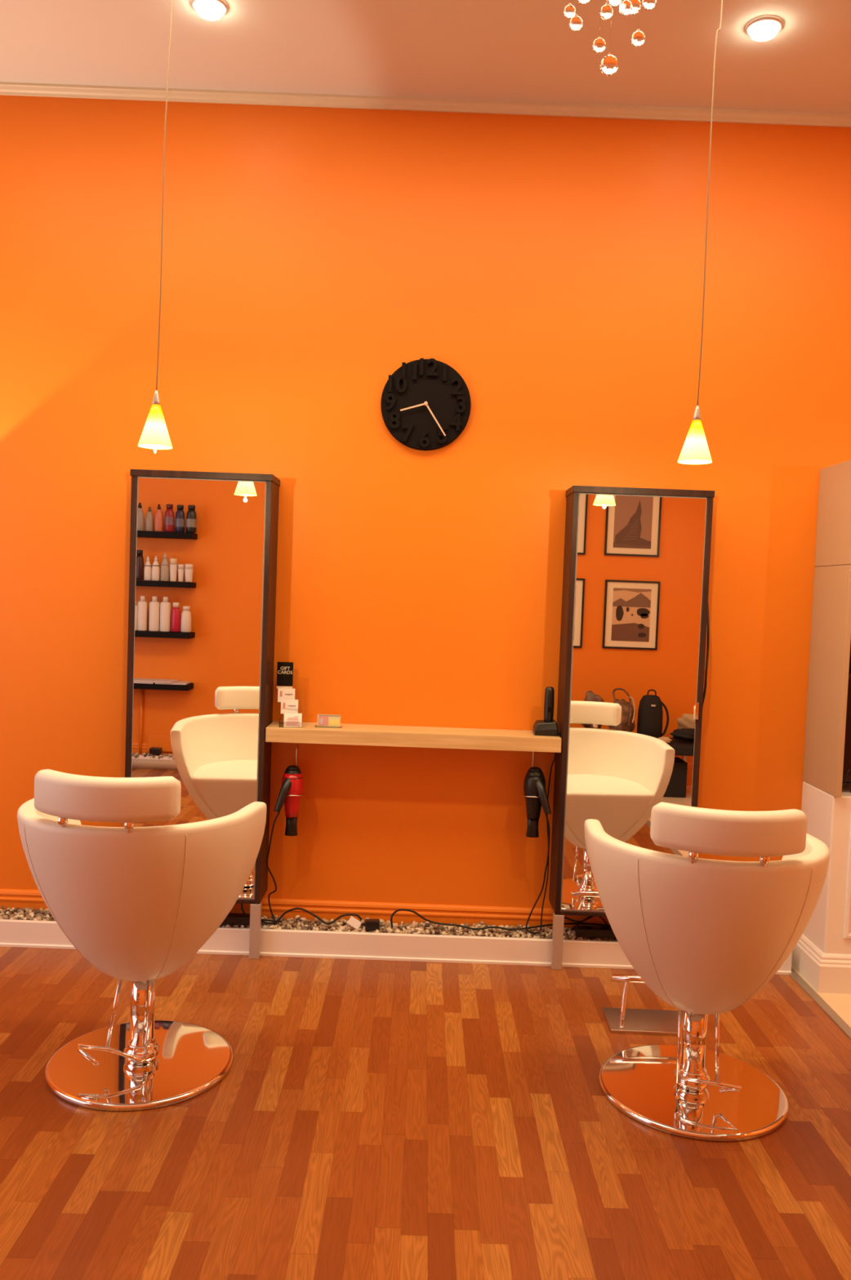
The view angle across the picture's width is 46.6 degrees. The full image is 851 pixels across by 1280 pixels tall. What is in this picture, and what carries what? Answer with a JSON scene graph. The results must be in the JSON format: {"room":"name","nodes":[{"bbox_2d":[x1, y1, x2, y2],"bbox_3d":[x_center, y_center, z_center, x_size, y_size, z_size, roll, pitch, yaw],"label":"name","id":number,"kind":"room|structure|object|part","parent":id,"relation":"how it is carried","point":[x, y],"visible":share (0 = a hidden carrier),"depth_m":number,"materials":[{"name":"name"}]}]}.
{"room":"salon","nodes":[
{"label":"salon","id":0,"kind":"room"},
{"bbox_2d":[0,94,850,908],"bbox_3d":[-0.194,-0.480,4.424,7.000,3.722,0.100,2,3,0],"label":"wall","id":1,"kind":"structure","parent":0,"point":[555,264],"depth_m":4.35,"materials":[{"name":"orange paint"}]},
{"bbox_2d":[0,888,609,933],"bbox_3d":[-1.008,1.254,4.450,5.300,0.199,0.022,2,3,0],"label":"baseboard","id":2,"kind":"structure","parent":1,"relation":"attached to","point":[496,916],"depth_m":4.44,"materials":[{"name":"orange paint"}]},
{"bbox_2d":[0,919,791,974],"bbox_3d":[-1.032,1.304,4.305,5.255,0.111,0.030,2,3,0],"label":"trim","id":3,"kind":"structure","parent":1,"relation":"attached to","point":[13,933],"depth_m":4.30,"materials":[{"name":"white paint"}]},
{"bbox_2d":[265,720,561,752],"bbox_3d":[-0.051,0.421,4.312,1.258,0.062,0.212,2,3,0],"label":"wall shelf","id":4,"kind":"object","parent":1,"relation":"attached to","point":[348,734],"visible":0.91,"depth_m":4.21,"materials":[{"name":"brown wood"}]},
{"bbox_2d":[279,670,303,727],"bbox_3d":[-0.582,0.253,4.301,0.096,0.235,0.140,2,3,-6],"label":"card holder","id":5,"kind":"object","parent":4,"relation":"on","point":[298,675],"visible":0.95,"depth_m":4.32,"materials":[{"name":"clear plastic"}]},
{"bbox_2d":[276,662,293,688],"bbox_3d":[-0.618,0.156,4.349,0.070,0.117,0.016,2,3,-7],"label":"card","id":6,"kind":"object","parent":5,"relation":"in","point":[284,669],"visible":1,"depth_m":4.35,"materials":[{"name":"black"}]},
{"bbox_2d":[277,688,294,702],"bbox_3d":[-0.607,0.241,4.315,0.074,0.060,0.011,2,3,-7],"label":"business card","id":7,"kind":"object","parent":5,"relation":"in","point":[282,693],"visible":1,"depth_m":4.31,"materials":[{"name":"white paper"}]},
{"bbox_2d":[280,699,297,713],"bbox_3d":[-0.589,0.289,4.280,0.074,0.062,0.012,2,3,-7],"label":"business card","id":8,"kind":"object","parent":5,"relation":"in","point":[293,704],"visible":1,"depth_m":4.28,"materials":[{"name":"white paper"}]},
{"bbox_2d":[283,712,302,726],"bbox_3d":[-0.570,0.345,4.250,0.076,0.058,0.021,2,3,-7],"label":"business card","id":9,"kind":"object","parent":5,"relation":"in","point":[286,716],"visible":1,"depth_m":4.25,"materials":[{"name":"white paper"}]},
{"bbox_2d":[287,742,305,795],"bbox_3d":[-0.569,0.564,4.325,0.112,0.237,0.144,4,3,32],"label":"holder","id":10,"kind":"object","parent":4,"relation":"attached to","point":[303,794],"visible":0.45,"depth_m":4.41,"materials":[{"name":"silver metal"}]},
{"bbox_2d":[274,764,303,835],"bbox_3d":[-0.589,0.701,4.290,0.097,0.308,0.159,3,3,13],"label":"hair dryer","id":11,"kind":"object","parent":10,"relation":"hanging from","point":[292,780],"visible":1,"depth_m":4.28,"materials":[{"name":"red plastic"}]},
{"bbox_2d":[266,812,279,924],"bbox_3d":[-0.665,0.991,4.284,0.053,0.518,0.088,2,3,-9],"label":"cable","id":12,"kind":"object","parent":11,"relation":"hanging from","point":[277,814],"visible":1,"depth_m":4.29,"materials":[{"name":"black rubber"}]},
{"bbox_3d":[-0.607,0.664,4.263,0.045,0.151,0.106,4,3,28],"label":"handle","id":13,"kind":"part","parent":11,"relation":"part of","materials":[{"name":"black plastic"}]},
{"bbox_2d":[314,716,342,728],"bbox_3d":[-0.420,0.357,4.297,0.116,0.040,0.048,2,3,0],"label":"holder","id":14,"kind":"object","parent":4,"relation":"on","point":[316,725],"visible":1,"depth_m":4.27,"materials":[{"name":"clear plastic"}]},
{"bbox_2d":[316,714,340,724],"bbox_3d":[-0.420,0.351,4.296,0.100,0.052,0.012,2,3,2],"label":"postcard","id":15,"kind":"object","parent":14,"relation":"in","point":[322,718],"visible":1,"depth_m":4.29,"materials":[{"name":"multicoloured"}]},
{"bbox_2d":[317,715,328,723],"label":"print","id":16,"kind":"object","parent":15,"relation":"attached to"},
{"bbox_2d":[318,715,339,716],"bbox_3d":[-0.418,0.329,4.297,0.094,0.005,0.001,2,-6,2],"label":"print","id":17,"kind":"object","parent":15,"relation":"on","point":[318,715],"depth_m":4.30},
{"bbox_2d":[329,720,339,723],"bbox_3d":[-0.396,0.359,4.293,0.042,0.024,0.001,2,-6,2],"label":"print","id":18,"kind":"object","parent":15,"relation":"attached to","point":[331,721],"depth_m":4.29},
{"bbox_2d":[520,751,538,797],"bbox_3d":[0.487,0.571,4.326,0.112,0.237,0.144,4,3,32],"label":"holder","id":19,"kind":"object","parent":4,"relation":"attached to","point":[522,795],"visible":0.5,"depth_m":4.31,"materials":[{"name":"silver metal"}]},
{"bbox_2d":[523,766,551,837],"bbox_3d":[0.479,0.709,4.292,0.097,0.308,0.158,1,3,-13],"label":"hair dryer","id":20,"kind":"object","parent":19,"relation":"hanging from","point":[534,783],"visible":1,"depth_m":4.29,"materials":[{"name":"black plastic"}]},
{"bbox_2d":[525,814,550,933],"bbox_3d":[0.503,1.020,4.307,0.065,0.557,0.104,0,3,-35],"label":"cable","id":21,"kind":"object","parent":20,"relation":"hanging from","point":[546,816],"visible":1,"depth_m":4.31,"materials":[{"name":"black rubber"}]},
{"bbox_3d":[0.501,0.673,4.264,0.046,0.152,0.106,1,3,-28],"label":"handle","id":22,"kind":"part","parent":20,"relation":"part of","materials":[{"name":"black plastic"}]},
{"bbox_2d":[532,686,558,736],"bbox_3d":[0.525,0.307,4.299,0.102,0.209,0.084,2,3,0],"label":"hair clipper","id":23,"kind":"object","parent":4,"relation":"on","point":[547,726],"visible":1,"depth_m":4.28,"materials":[{"name":"black plastic"}]},
{"bbox_2d":[540,752,555,930],"bbox_3d":[0.545,0.846,4.374,0.033,0.885,0.040,3,3,15],"label":"cable","id":24,"kind":"object","parent":4,"relation":"hanging from","point":[554,753],"visible":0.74,"depth_m":4.38,"materials":[{"name":"black rubber"}]},
{"bbox_2d":[0,81,850,127],"bbox_3d":[-0.126,-2.315,4.264,6.800,0.039,0.036,2,3,0],"label":"trim","id":25,"kind":"structure","parent":1,"relation":"attached to","point":[6,88],"depth_m":4.26,"materials":[{"name":"beige paint"}]},
{"bbox_2d":[380,358,471,450],"bbox_3d":[0.002,-1.029,4.317,0.394,0.394,0.056,2,3,0],"label":"wall clock","id":26,"kind":"object","parent":1,"relation":"attached to","point":[425,404],"visible":1,"depth_m":4.32,"materials":[{"name":"black plastic"},{"name":"white plastic"}]},
{"bbox_2d":[0,946,850,1279],"bbox_3d":[-1.089,1.513,2.196,5.345,0.100,4.750,2,3,0],"label":"floor","id":27,"kind":"structure","parent":0,"point":[368,1119],"depth_m":2.88,"materials":[{"name":"brown wood"}]},
{"bbox_2d":[17,768,266,1111],"bbox_3d":[-0.950,0.898,3.209,0.770,1.036,0.737,2,3,6],"label":"chair","id":28,"kind":"object","parent":27,"relation":"on","point":[137,904],"visible":1,"depth_m":3.01,"materials":[{"name":"beige leather"}]},
{"bbox_3d":[-1.058,0.528,2.883,0.027,0.090,0.027,2,3,6],"label":"headrest post","id":29,"kind":"part","parent":28,"relation":"part of","materials":[{"name":"silver metal"}]},
{"bbox_3d":[-1.016,1.209,3.228,0.013,0.233,0.076,3,3,24],"label":"support rod","id":30,"kind":"part","parent":28,"relation":"part of","materials":[{"name":"silver metal"}]},
{"bbox_3d":[-0.859,0.537,2.864,0.027,0.090,0.027,2,3,6],"label":"headrest post","id":31,"kind":"part","parent":28,"relation":"part of","materials":[{"name":"silver metal"}]},
{"bbox_3d":[-0.946,1.403,3.291,0.600,0.021,0.600,2,3,6],"label":"plate","id":32,"kind":"part","parent":28,"relation":"part of","materials":[{"name":"silver metal"}]},
{"bbox_3d":[-0.901,1.223,3.233,0.013,0.252,0.045,4,3,27],"label":"support rod","id":33,"kind":"part","parent":28,"relation":"part of","materials":[{"name":"silver metal"}]},
{"bbox_2d":[124,469,279,959],"bbox_3d":[-0.977,0.323,4.306,0.598,2.074,0.214,2,3,0],"label":"mirror","id":34,"kind":"object","parent":27,"relation":"on","point":[203,545],"visible":0.72,"depth_m":4.19,"materials":[{"name":"brown mirror"}]},
{"bbox_3d":[-1.258,0.207,4.302,0.022,1.806,0.210,2,3,0],"label":"panel","id":35,"kind":"part","parent":34,"relation":"part of","materials":[{"name":"brown wood"}]},
{"bbox_3d":[-0.940,-0.698,4.255,0.598,0.028,0.214,2,3,0],"label":"panel","id":36,"kind":"part","parent":34,"relation":"part of","materials":[{"name":"brown wood"}]},
{"bbox_3d":[-1.006,1.111,4.347,0.546,0.016,0.210,2,3,0],"label":"rail","id":37,"kind":"part","parent":34,"relation":"part of","materials":[{"name":"brown wood"}]},
{"bbox_3d":[-0.734,1.253,4.263,0.044,0.239,0.032,2,3,0],"label":"leg","id":38,"kind":"part","parent":34,"relation":"part of","materials":[{"name":"silver metal"}]},
{"bbox_3d":[-0.690,0.228,4.303,0.022,1.806,0.210,2,3,0],"label":"panel","id":39,"kind":"part","parent":34,"relation":"part of","materials":[{"name":"brown wood"}]},
{"bbox_2d":[0,906,617,941],"bbox_3d":[-0.390,1.302,4.382,3.938,0.156,0.124,2,3,0],"label":"pebble bed","id":40,"kind":"object","parent":27,"relation":"on","point":[298,922],"depth_m":4.36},
{"bbox_3d":[-0.857,1.228,4.354,0.200,0.035,0.056,2,3,0],"label":"power strip","id":41,"kind":"part","parent":40,"relation":"part of","materials":[{"name":"black plastic"}]},
{"bbox_2d":[240,903,281,922],"bbox_3d":[-0.728,1.193,4.372,0.185,0.106,0.033,3,3,10],"label":"power cable","id":42,"kind":"object","parent":40,"relation":"on","point":[242,908],"visible":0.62,"depth_m":4.37,"materials":[{"name":"black rubber"}]},
{"bbox_2d":[261,907,361,924],"bbox_3d":[-0.618,1.216,4.354,0.679,0.076,0.020,2,3,0],"label":"power cable","id":43,"kind":"object","parent":40,"relation":"on","point":[293,908],"visible":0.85,"depth_m":4.35,"materials":[{"name":"black rubber"}]},
{"bbox_2d":[346,915,361,929],"bbox_3d":[-0.312,1.244,4.346,0.065,0.058,0.014,2,3,0],"label":"tag","id":44,"kind":"object","parent":43,"relation":"attached to","point":[353,922],"visible":1,"depth_m":4.34,"materials":[{"name":"white paper"}]},
{"bbox_2d":[360,919,379,930],"bbox_3d":[-0.243,1.253,4.351,0.083,0.042,0.040,2,3,-3],"label":"power adapter","id":45,"kind":"object","parent":40,"relation":"on","point":[370,924],"visible":1,"depth_m":4.33,"materials":[{"name":"black plastic"}]},
{"bbox_2d":[390,908,610,930],"bbox_3d":[0.469,1.248,4.383,1.249,0.087,0.050,2,3,-4],"label":"power cable","id":46,"kind":"object","parent":40,"relation":"on","point":[399,909],"visible":0.83,"depth_m":4.36,"materials":[{"name":"black rubber"}]},
{"bbox_2d":[570,915,590,929],"bbox_3d":[0.818,1.251,4.406,0.355,0.109,0.019,2,3,0],"label":"power cable","id":47,"kind":"object","parent":40,"relation":"on","point":[579,923],"visible":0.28,"depth_m":4.40,"materials":[{"name":"black rubber"}]},
{"bbox_2d":[564,915,609,926],"bbox_3d":[0.824,1.249,4.382,0.444,0.078,0.008,2,3,0],"label":"power cable","id":48,"kind":"object","parent":40,"relation":"on","point":[590,917],"visible":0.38,"depth_m":4.38,"materials":[{"name":"black rubber"}]},
{"bbox_2d":[583,925,591,928],"bbox_3d":[0.718,1.267,4.357,0.036,0.004,0.036,5,4,45],"label":"socket","id":49,"kind":"object","parent":40,"relation":"attached to","point":[584,926],"depth_m":4.36,"materials":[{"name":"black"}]},
{"bbox_3d":[0.822,1.288,4.359,0.320,0.038,0.056,2,3,0],"label":"power strip","id":50,"kind":"part","parent":40,"relation":"part of","materials":[{"name":"black plastic"}]},
{"bbox_2d":[600,926,608,929],"bbox_3d":[0.788,1.270,4.358,0.036,0.004,0.036,5,4,45],"label":"socket","id":51,"kind":"object","parent":40,"relation":"attached to","point":[601,927],"depth_m":4.35,"materials":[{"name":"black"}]},
{"bbox_2d":[548,485,714,969],"bbox_3d":[0.880,0.391,4.309,0.597,2.074,0.218,2,3,0],"label":"mirror","id":52,"kind":"object","parent":27,"relation":"on","point":[636,574],"visible":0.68,"depth_m":4.20,"materials":[{"name":"brown mirror"}]},
{"bbox_3d":[0.570,1.301,4.267,0.044,0.239,0.032,2,3,0],"label":"leg","id":53,"kind":"part","parent":52,"relation":"part of","materials":[{"name":"silver metal"}]},
{"bbox_3d":[0.600,0.275,4.307,0.022,1.806,0.210,2,3,0],"label":"panel","id":54,"kind":"part","parent":52,"relation":"part of","materials":[{"name":"brown wood"}]},
{"bbox_3d":[0.851,1.179,4.352,0.545,0.016,0.210,2,3,0],"label":"rail","id":55,"kind":"part","parent":52,"relation":"part of","materials":[{"name":"brown wood"}]},
{"bbox_3d":[0.917,-0.630,4.259,0.597,0.028,0.214,2,3,0],"label":"panel","id":56,"kind":"part","parent":52,"relation":"part of","materials":[{"name":"brown wood"}]},
{"bbox_3d":[1.167,0.296,4.308,0.022,1.806,0.210,2,3,0],"label":"panel","id":57,"kind":"part","parent":52,"relation":"part of","materials":[{"name":"brown wood"}]},
{"bbox_2d":[702,604,709,707],"bbox_3d":[1.182,0.513,4.300,0.018,1.592,0.162,2,3,0],"label":"cable","id":58,"kind":"object","parent":52,"relation":"attached to","point":[708,620],"visible":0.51,"depth_m":4.21,"materials":[{"name":"black rubber"}]},
{"bbox_2d":[601,973,682,1035],"bbox_3d":[0.871,1.363,3.752,0.360,0.188,0.200,2,3,1],"label":"footrest","id":59,"kind":"object","parent":27,"relation":"on","point":[622,1020],"visible":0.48,"depth_m":3.73,"materials":[{"name":"silver metal"}]},
{"bbox_3d":[0.747,1.365,3.714,0.020,0.162,0.071,4,3,27],"label":"post","id":60,"kind":"part","parent":59,"relation":"part of","materials":[{"name":"silver metal"}]},
{"bbox_3d":[0.863,1.451,3.756,0.350,0.012,0.200,2,3,1],"label":"plate","id":61,"kind":"part","parent":59,"relation":"part of","materials":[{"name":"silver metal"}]},
{"bbox_2d":[583,802,829,1141],"bbox_3d":[0.888,0.979,3.163,0.770,1.016,0.737,2,3,4],"label":"chair","id":62,"kind":"object","parent":27,"relation":"on","point":[704,936],"visible":1,"depth_m":2.96,"materials":[{"name":"beige leather"}]},
{"bbox_3d":[0.815,1.294,3.172,0.013,0.242,0.053,3,3,10],"label":"support rod","id":63,"kind":"part","parent":62,"relation":"part of","materials":[{"name":"silver metal"}]},
{"bbox_3d":[0.768,0.619,2.837,0.027,0.090,0.027,2,3,4],"label":"headrest post","id":64,"kind":"part","parent":62,"relation":"part of","materials":[{"name":"silver metal"}]},
{"bbox_3d":[0.873,1.472,3.247,0.600,0.021,0.600,2,3,4],"label":"plate","id":65,"kind":"part","parent":62,"relation":"part of","materials":[{"name":"silver metal"}]},
{"bbox_3d":[0.937,1.296,3.178,0.013,0.238,0.063,2,3,4],"label":"support rod","id":66,"kind":"part","parent":62,"relation":"part of","materials":[{"name":"silver metal"}]},
{"bbox_3d":[0.967,0.627,2.821,0.027,0.090,0.027,2,3,4],"label":"headrest post","id":67,"kind":"part","parent":62,"relation":"part of","materials":[{"name":"silver metal"}]},
{"bbox_2d":[788,967,850,1039],"bbox_3d":[1.601,1.610,2.193,0.040,0.106,4.530,2,3,0],"label":"trim","id":68,"kind":"structure","parent":27,"relation":"on","point":[797,978],"depth_m":3.99,"materials":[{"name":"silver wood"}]},
{"bbox_2d":[0,0,850,114],"bbox_3d":[-0.122,-2.271,2.006,7.000,0.100,4.750,2,3,0],"label":"ceiling","id":69,"kind":"structure","parent":0,"point":[525,51],"depth_m":3.87,"materials":[{"name":"white paint"}]},
{"bbox_2d":[137,0,173,453],"bbox_3d":[-0.866,-1.468,3.279,0.136,1.683,0.113,2,3,0],"label":"pendant lamp","id":70,"kind":"object","parent":69,"relation":"hanging from","point":[154,435],"visible":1,"depth_m":3.29,"materials":[{"name":"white glass"}]},
{"bbox_3d":[-0.905,-0.720,3.316,0.113,0.143,0.113,2,3,0],"label":"lamp shade","id":71,"kind":"part","parent":70,"relation":"part of","materials":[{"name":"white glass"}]},
{"bbox_3d":[-0.906,-0.688,3.318,0.036,0.120,0.036,2,3,0],"label":"bulb","id":72,"kind":"part","parent":70,"relation":"part of","materials":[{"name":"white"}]},
{"bbox_3d":[-0.862,-1.560,3.274,0.028,1.461,0.004,2,3,0],"label":"cord","id":73,"kind":"part","parent":70,"relation":"part of","materials":[{"name":"brown plastic"}]},
{"bbox_2d":[191,0,226,20],"bbox_3d":[-0.791,-2.311,3.622,0.128,0.029,0.128,2,3,0],"label":"recessed light","id":74,"kind":"object","parent":69,"relation":"in","point":[211,10],"visible":1,"depth_m":3.60,"materials":[{"name":"white paint"}]},
{"bbox_2d":[563,0,656,75],"bbox_3d":[0.462,-1.814,2.407,0.192,0.853,0.188,0,4,-36],"label":"crystal chandelier","id":75,"kind":"object","parent":69,"relation":"hanging from","point":[609,63],"visible":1,"depth_m":2.42,"materials":[{"name":"clear glass"}]},
{"bbox_2d":[677,0,722,464],"bbox_3d":[0.941,-1.419,3.283,0.126,1.647,0.113,2,3,0],"label":"pendant lamp","id":76,"kind":"object","parent":69,"relation":"hanging from","point":[695,450],"visible":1,"depth_m":3.29,"materials":[{"name":"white glass"}]},
{"bbox_3d":[0.907,-0.669,3.320,0.113,0.143,0.113,2,3,0],"label":"lamp shade","id":77,"kind":"part","parent":76,"relation":"part of","materials":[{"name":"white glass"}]},
{"bbox_3d":[0.945,-1.501,3.279,0.019,1.445,0.004,2,3,0],"label":"cord","id":78,"kind":"part","parent":76,"relation":"part of","materials":[{"name":"brown plastic"}]},
{"bbox_2d":[745,16,782,41],"bbox_3d":[1.241,-2.236,3.627,0.128,0.029,0.128,2,3,0],"label":"recessed light","id":79,"kind":"object","parent":69,"relation":"in","point":[762,28],"visible":1,"depth_m":3.60,"materials":[{"name":"white paint"}]},
{"bbox_2d":[791,965,850,1027],"bbox_3d":[2.428,1.643,2.205,1.615,0.100,4.750,2,3,0],"label":"floor","id":80,"kind":"structure","parent":0,"point":[840,1003],"depth_m":4.02,"materials":[{"name":"beige tile"}]},
{"bbox_2d":[791,781,850,994],"bbox_3d":[2.110,1.065,4.272,0.926,0.822,0.361,2,3,0],"label":"base cabinet","id":81,"kind":"object","parent":80,"relation":"on","point":[821,955],"visible":0.86,"depth_m":4.12,"materials":[{"name":"white paint"}]},
{"bbox_3d":[2.098,1.397,4.288,0.926,0.158,0.361,2,3,0],"label":"skirting","id":82,"kind":"part","parent":81,"relation":"part of","materials":[{"name":"white paint"}]},
{"bbox_2d":[802,459,850,797],"bbox_3d":[2.155,-0.037,4.215,0.882,1.385,0.365,2,3,0],"label":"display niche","id":83,"kind":"object","parent":81,"relation":"on","point":[829,652],"visible":1,"depth_m":4.19,"materials":[{"name":"beige laminate"}]},
{"bbox_3d":[1.717,0.162,4.224,0.022,0.955,0.365,2,3,0],"label":"panel","id":84,"kind":"part","parent":83,"relation":"part of","materials":[{"name":"beige laminate"}]},
{"bbox_3d":[1.743,-0.530,4.189,0.022,0.428,0.365,2,3,0],"label":"panel","id":85,"kind":"part","parent":83,"relation":"part of","materials":[{"name":"beige laminate"}]},
{"bbox_3d":[2.154,-0.035,4.387,0.838,1.363,0.020,2,3,0],"label":"panel","id":86,"kind":"part","parent":83,"relation":"part of","materials":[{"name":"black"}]},
{"bbox_2d":[841,769,850,792],"bbox_3d":[1.757,0.587,4.106,0.051,0.099,0.021,2,3,0],"label":"loose cable","id":87,"kind":"object","parent":81,"relation":"on","point":[847,770],"visible":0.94,"depth_m":4.10,"materials":[{"name":"black rubber"}]},
{"bbox_2d":[842,673,850,782],"bbox_3d":[1.996,0.401,4.180,0.510,0.500,0.140,2,3,0],"label":"television","id":88,"kind":"object","parent":81,"relation":"on","point":[846,755],"visible":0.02,"depth_m":4.16,"materials":[{"name":"black plastic"}]},
{"bbox_3d":[1.926,0.988,4.108,0.350,0.530,0.014,2,3,0],"label":"panel moulding","id":89,"kind":"part","parent":81,"relation":"part of","materials":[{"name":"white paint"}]}
]}

